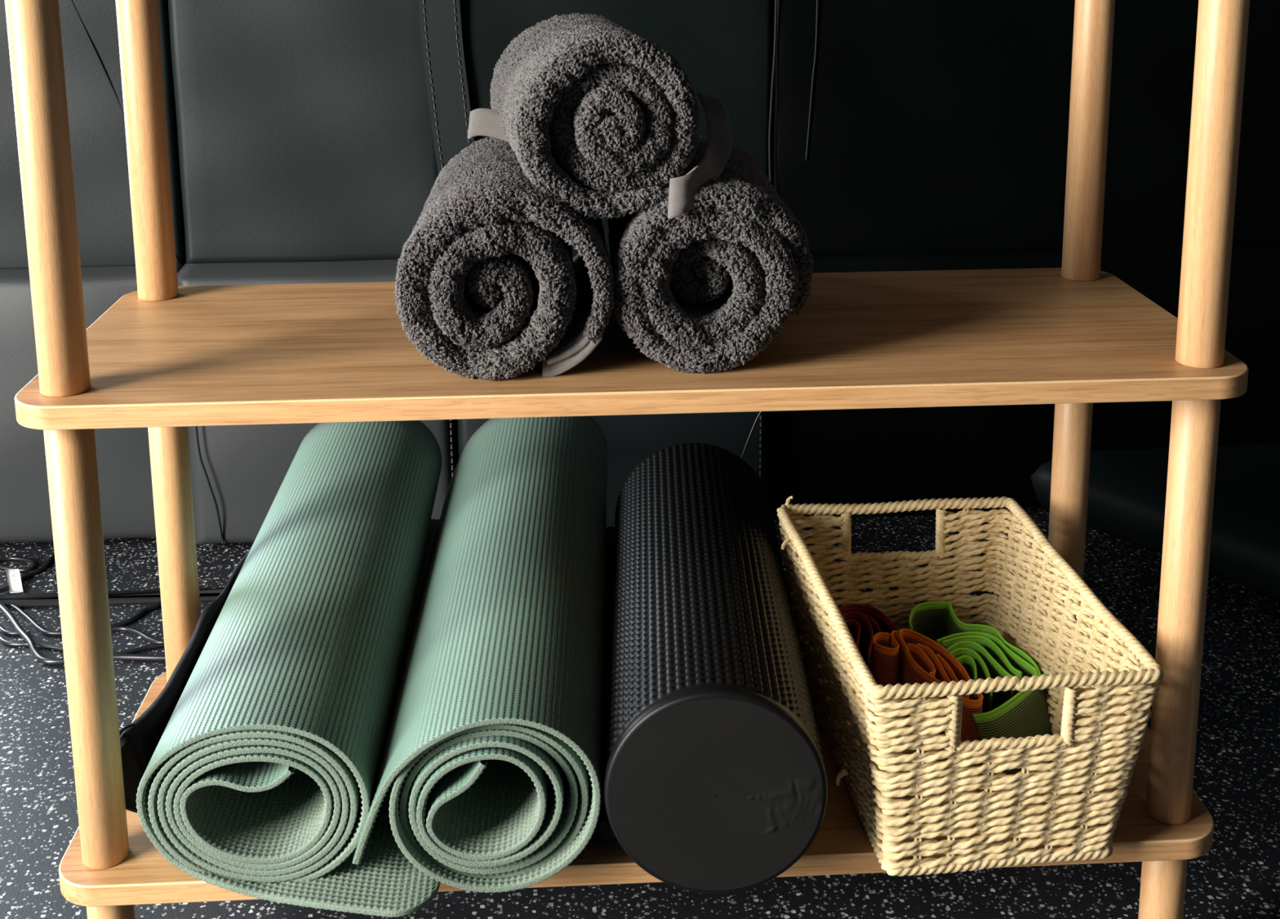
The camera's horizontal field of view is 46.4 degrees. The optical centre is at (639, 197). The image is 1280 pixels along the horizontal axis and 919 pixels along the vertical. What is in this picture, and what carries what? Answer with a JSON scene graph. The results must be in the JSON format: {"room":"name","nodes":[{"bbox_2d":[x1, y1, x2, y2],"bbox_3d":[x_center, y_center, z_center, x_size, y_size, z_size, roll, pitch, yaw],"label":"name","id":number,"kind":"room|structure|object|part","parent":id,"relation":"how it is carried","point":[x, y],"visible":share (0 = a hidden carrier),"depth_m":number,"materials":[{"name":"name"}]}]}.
{"room":"home gym","nodes":[
{"label":"home gym","id":0,"kind":"room"},
{"bbox_2d":[0,505,1279,918],"bbox_3d":[0.025,0.650,0.743,6.400,0.030,3.800,-1,11,-3],"label":"floor","id":1,"kind":"structure","parent":0,"point":[1237,775],"depth_m":1.30,"materials":[{"name":"rubber"}]},
{"bbox_2d":[5,568,22,593],"bbox_3d":[-0.717,0.437,1.712,0.014,0.009,0.062,-6,13,-27],"label":"tag","id":2,"kind":"object","parent":1,"relation":"on","point":[14,579],"visible":1,"depth_m":1.71,"materials":[{"name":"white"}]},
{"bbox_2d":[0,624,29,635],"bbox_3d":[-0.699,0.462,1.617,0.099,0.005,0.016,6,13,29],"label":"power cable","id":3,"kind":"object","parent":1,"relation":"on","point":[3,630],"visible":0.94,"depth_m":1.60,"materials":[{"name":"black plastic"}]},
{"bbox_2d":[0,556,35,572],"bbox_3d":[-0.739,0.433,1.765,0.059,0.004,0.030,3,12,15],"label":"power cable","id":4,"kind":"object","parent":1,"relation":"on","point":[33,562],"visible":0.95,"depth_m":1.76,"materials":[{"name":"black plastic"}]},
{"bbox_2d":[0,553,54,593],"bbox_3d":[-0.709,0.431,1.742,0.016,0.017,0.161,3,12,15],"label":"power cable","id":5,"kind":"object","parent":1,"relation":"on","point":[51,558],"visible":0.72,"depth_m":1.74,"materials":[{"name":"black plastic"}]},
{"bbox_2d":[0,634,164,653],"bbox_3d":[-0.609,0.470,1.578,0.248,0.005,0.044,2,11,10],"label":"power cable","id":6,"kind":"object","parent":1,"relation":"on","point":[2,640],"visible":0.65,"depth_m":1.57,"materials":[{"name":"black plastic"}]},
{"bbox_2d":[0,601,165,665],"bbox_3d":[-0.612,0.466,1.577,0.340,0.012,0.082,5,12,24],"label":"power cable","id":7,"kind":"object","parent":1,"relation":"on","point":[137,657],"visible":0.7,"depth_m":1.54,"materials":[{"name":"black plastic"}]},
{"bbox_2d":[9,604,164,644],"bbox_3d":[-0.626,0.462,1.614,0.334,0.005,0.043,4,12,21],"label":"power cable","id":8,"kind":"object","parent":1,"relation":"on","point":[18,609],"visible":0.7,"depth_m":1.60,"materials":[{"name":"black plastic"}]},
{"bbox_2d":[0,587,224,608],"bbox_3d":[-0.780,0.453,1.665,0.700,0.006,0.026,-1,11,-3],"label":"edging strip","id":9,"kind":"object","parent":1,"relation":"on","point":[36,600],"visible":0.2,"depth_m":1.67,"materials":[{"name":"black plastic"}]},
{"bbox_2d":[110,600,161,626],"bbox_3d":[-0.548,0.457,1.640,0.015,0.006,0.096,6,13,30],"label":"power cable","id":10,"kind":"object","parent":1,"relation":"on","point":[157,605],"visible":0.66,"depth_m":1.63,"materials":[{"name":"black plastic"}]},
{"bbox_2d":[4,0,1249,918],"bbox_3d":[-0.004,0.141,1.096,0.800,0.830,0.293,-1,11,-3],"label":"wooden shelf","id":11,"kind":"object","parent":1,"relation":"on","point":[166,358],"visible":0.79,"depth_m":1.00,"materials":[{"name":"brown wood"}]},
{"bbox_3d":[-0.368,-0.057,0.919,0.030,0.367,0.030,-1,11,-3],"label":"post","id":12,"kind":"part","parent":11,"relation":"part of","materials":[{"name":"brown wood"}]},
{"bbox_3d":[-0.366,0.294,0.989,0.030,0.318,0.030,-1,11,-3],"label":"post","id":13,"kind":"part","parent":11,"relation":"part of","materials":[{"name":"brown wood"}]},
{"bbox_3d":[-0.364,0.521,1.034,0.030,0.114,0.030,-1,11,-3],"label":"post","id":14,"kind":"part","parent":11,"relation":"part of","materials":[{"name":"brown wood"}]},
{"bbox_3d":[-0.381,-0.102,1.143,0.030,0.367,0.030,-1,11,-3],"label":"post","id":15,"kind":"part","parent":11,"relation":"part of","materials":[{"name":"brown wood"}]},
{"bbox_3d":[-0.379,0.249,1.213,0.030,0.318,0.030,-1,11,-3],"label":"post","id":16,"kind":"part","parent":11,"relation":"part of","materials":[{"name":"brown wood"}]},
{"bbox_2d":[119,546,252,813],"bbox_3d":[-0.341,0.368,1.210,0.072,0.085,0.367,-1,11,-3],"label":"bag","id":17,"kind":"object","parent":11,"relation":"on","point":[139,740],"visible":0.27,"depth_m":1.06,"materials":[{"name":"black fabric"}]},
{"bbox_2d":[136,420,441,917],"bbox_3d":[-0.245,0.340,1.257,0.197,0.120,0.648,-1,11,-3],"label":"yoga mat","id":18,"kind":"object","parent":11,"relation":"on","point":[260,780],"visible":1,"depth_m":1.03,"materials":[{"name":"green plastic"}]},
{"bbox_2d":[352,416,607,893],"bbox_3d":[-0.112,0.331,1.266,0.171,0.125,0.627,-1,11,-1],"label":"yoga mat","id":19,"kind":"object","parent":11,"relation":"on","point":[491,753],"visible":1,"depth_m":1.04,"materials":[{"name":"green plastic"}]},
{"bbox_2d":[394,137,614,381],"bbox_3d":[-0.095,0.034,1.073,0.146,0.130,0.264,-1,11,-3],"label":"rolled towel","id":20,"kind":"object","parent":11,"relation":"on","point":[489,285],"visible":0.89,"depth_m":0.96,"materials":[{"name":"grey fabric"}]},
{"bbox_2d":[467,13,732,220],"bbox_3d":[-0.025,-0.063,1.052,0.172,0.121,0.261,-4,12,-19],"label":"rolled towel","id":21,"kind":"object","parent":20,"relation":"on","point":[597,116],"visible":1,"depth_m":0.96,"materials":[{"name":"grey fabric"}]},
{"bbox_2d":[607,137,813,373],"bbox_3d":[0.044,0.027,1.114,0.144,0.128,0.320,-1,11,-3],"label":"rolled towel","id":22,"kind":"object","parent":11,"relation":"on","point":[708,287],"visible":0.8,"depth_m":0.97,"materials":[{"name":"grey fabric"}]},
{"bbox_2d":[603,443,827,893],"bbox_3d":[0.049,0.340,1.176,0.146,0.146,0.447,0,11,0],"label":"foam roller","id":23,"kind":"object","parent":11,"relation":"on","point":[715,777],"visible":1,"depth_m":0.98,"materials":[{"name":"black plastic"}]},
{"bbox_2d":[776,495,1164,876],"bbox_3d":[0.226,0.350,1.119,0.216,0.150,0.302,-1,11,-3],"label":"woven basket","id":24,"kind":"object","parent":11,"relation":"on","point":[927,802],"visible":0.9,"depth_m":1.00,"materials":[{"name":"wicker"}]},
{"bbox_2d":[839,604,897,673],"bbox_3d":[0.186,0.372,1.214,0.045,0.050,0.081,-1,11,-3],"label":"band","id":25,"kind":"object","parent":24,"relation":"in","point":[863,622],"visible":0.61,"depth_m":1.23,"materials":[{"name":"red fabric"}]},
{"bbox_2d":[871,628,983,742],"bbox_3d":[0.229,0.383,1.158,0.043,0.050,0.120,-7,13,-31],"label":"band","id":26,"kind":"object","parent":24,"relation":"in","point":[913,657],"visible":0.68,"depth_m":1.17,"materials":[{"name":"orange fabric"}]},
{"bbox_2d":[908,601,1052,774],"bbox_3d":[0.268,0.381,1.162,0.081,0.050,0.197,-2,11,-9],"label":"band","id":27,"kind":"object","parent":24,"relation":"in","point":[982,651],"visible":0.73,"depth_m":1.16,"materials":[{"name":"green rubber"}]},
{"bbox_3d":[0.361,0.236,1.253,0.030,0.318,0.030,-1,11,-3],"label":"post","id":28,"kind":"part","parent":11,"relation":"part of","materials":[{"name":"brown wood"}]},
{"bbox_3d":[0.358,-0.115,1.183,0.030,0.367,0.030,-1,11,-3],"label":"post","id":29,"kind":"part","parent":11,"relation":"part of","materials":[{"name":"brown wood"}]},
{"bbox_3d":[0.375,0.508,1.074,0.030,0.114,0.030,-1,11,-3],"label":"post","id":30,"kind":"part","parent":11,"relation":"part of","materials":[{"name":"brown wood"}]},
{"bbox_3d":[0.374,0.281,1.029,0.030,0.318,0.030,-1,11,-3],"label":"post","id":31,"kind":"part","parent":11,"relation":"part of","materials":[{"name":"brown wood"}]},
{"bbox_3d":[0.371,-0.070,0.959,0.030,0.367,0.030,-1,11,-3],"label":"post","id":32,"kind":"part","parent":11,"relation":"part of","materials":[{"name":"brown wood"}]},
{"bbox_2d":[0,0,1279,599],"bbox_3d":[0.253,-0.098,1.645,2.220,1.080,0.577,-1,11,-3],"label":"wall","id":33,"kind":"structure","parent":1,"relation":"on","point":[308,141],"depth_m":1.77,"materials":[{"name":"grey"}]},
{"bbox_3d":[-0.703,0.237,1.831,0.320,0.340,0.197,-1,11,-3],"label":"seat","id":34,"kind":"part","parent":33,"relation":"part of","materials":[{"name":"grey leather"}]},
{"bbox_3d":[-0.708,-0.289,1.763,0.320,0.738,0.163,-1,11,-3],"label":"panel","id":35,"kind":"part","parent":33,"relation":"part of","materials":[{"name":"black leather"}]},
{"bbox_3d":[-0.392,-0.296,1.778,0.307,0.734,0.167,-1,11,-3],"label":"panel","id":36,"kind":"part","parent":33,"relation":"part of","materials":[{"name":"black leather"}]},
{"bbox_3d":[-0.383,0.232,1.841,0.314,0.340,0.211,-1,11,-3],"label":"seat","id":37,"kind":"part","parent":33,"relation":"part of","materials":[{"name":"grey leather"}]},
{"bbox_3d":[-0.037,0.225,1.865,0.373,0.340,0.201,-1,11,-3],"label":"seat","id":38,"kind":"part","parent":33,"relation":"part of","materials":[{"name":"black leather"}]},
{"bbox_3d":[-0.043,-0.301,1.799,0.387,0.738,0.163,-1,11,-3],"label":"panel","id":39,"kind":"part","parent":33,"relation":"part of","materials":[{"name":"black leather"}]},
{"bbox_2d":[740,411,785,569],"bbox_3d":[0.148,0.309,1.736,0.053,0.253,0.085,-5,12,-21],"label":"hanging wire","id":40,"kind":"object","parent":33,"relation":"hanging from","point":[760,412],"visible":0.19,"depth_m":1.77,"materials":[{"name":"black"}]},
{"bbox_3d":[0.752,0.207,1.924,1.204,0.340,0.167,-1,11,-3],"label":"seat","id":41,"kind":"part","parent":33,"relation":"part of","materials":[{"name":"black leather"}]},
{"bbox_3d":[0.751,-0.316,1.843,1.197,0.738,0.160,-1,11,-3],"label":"panel","id":42,"kind":"part","parent":33,"relation":"part of","materials":[{"name":"black leather"}]}
]}

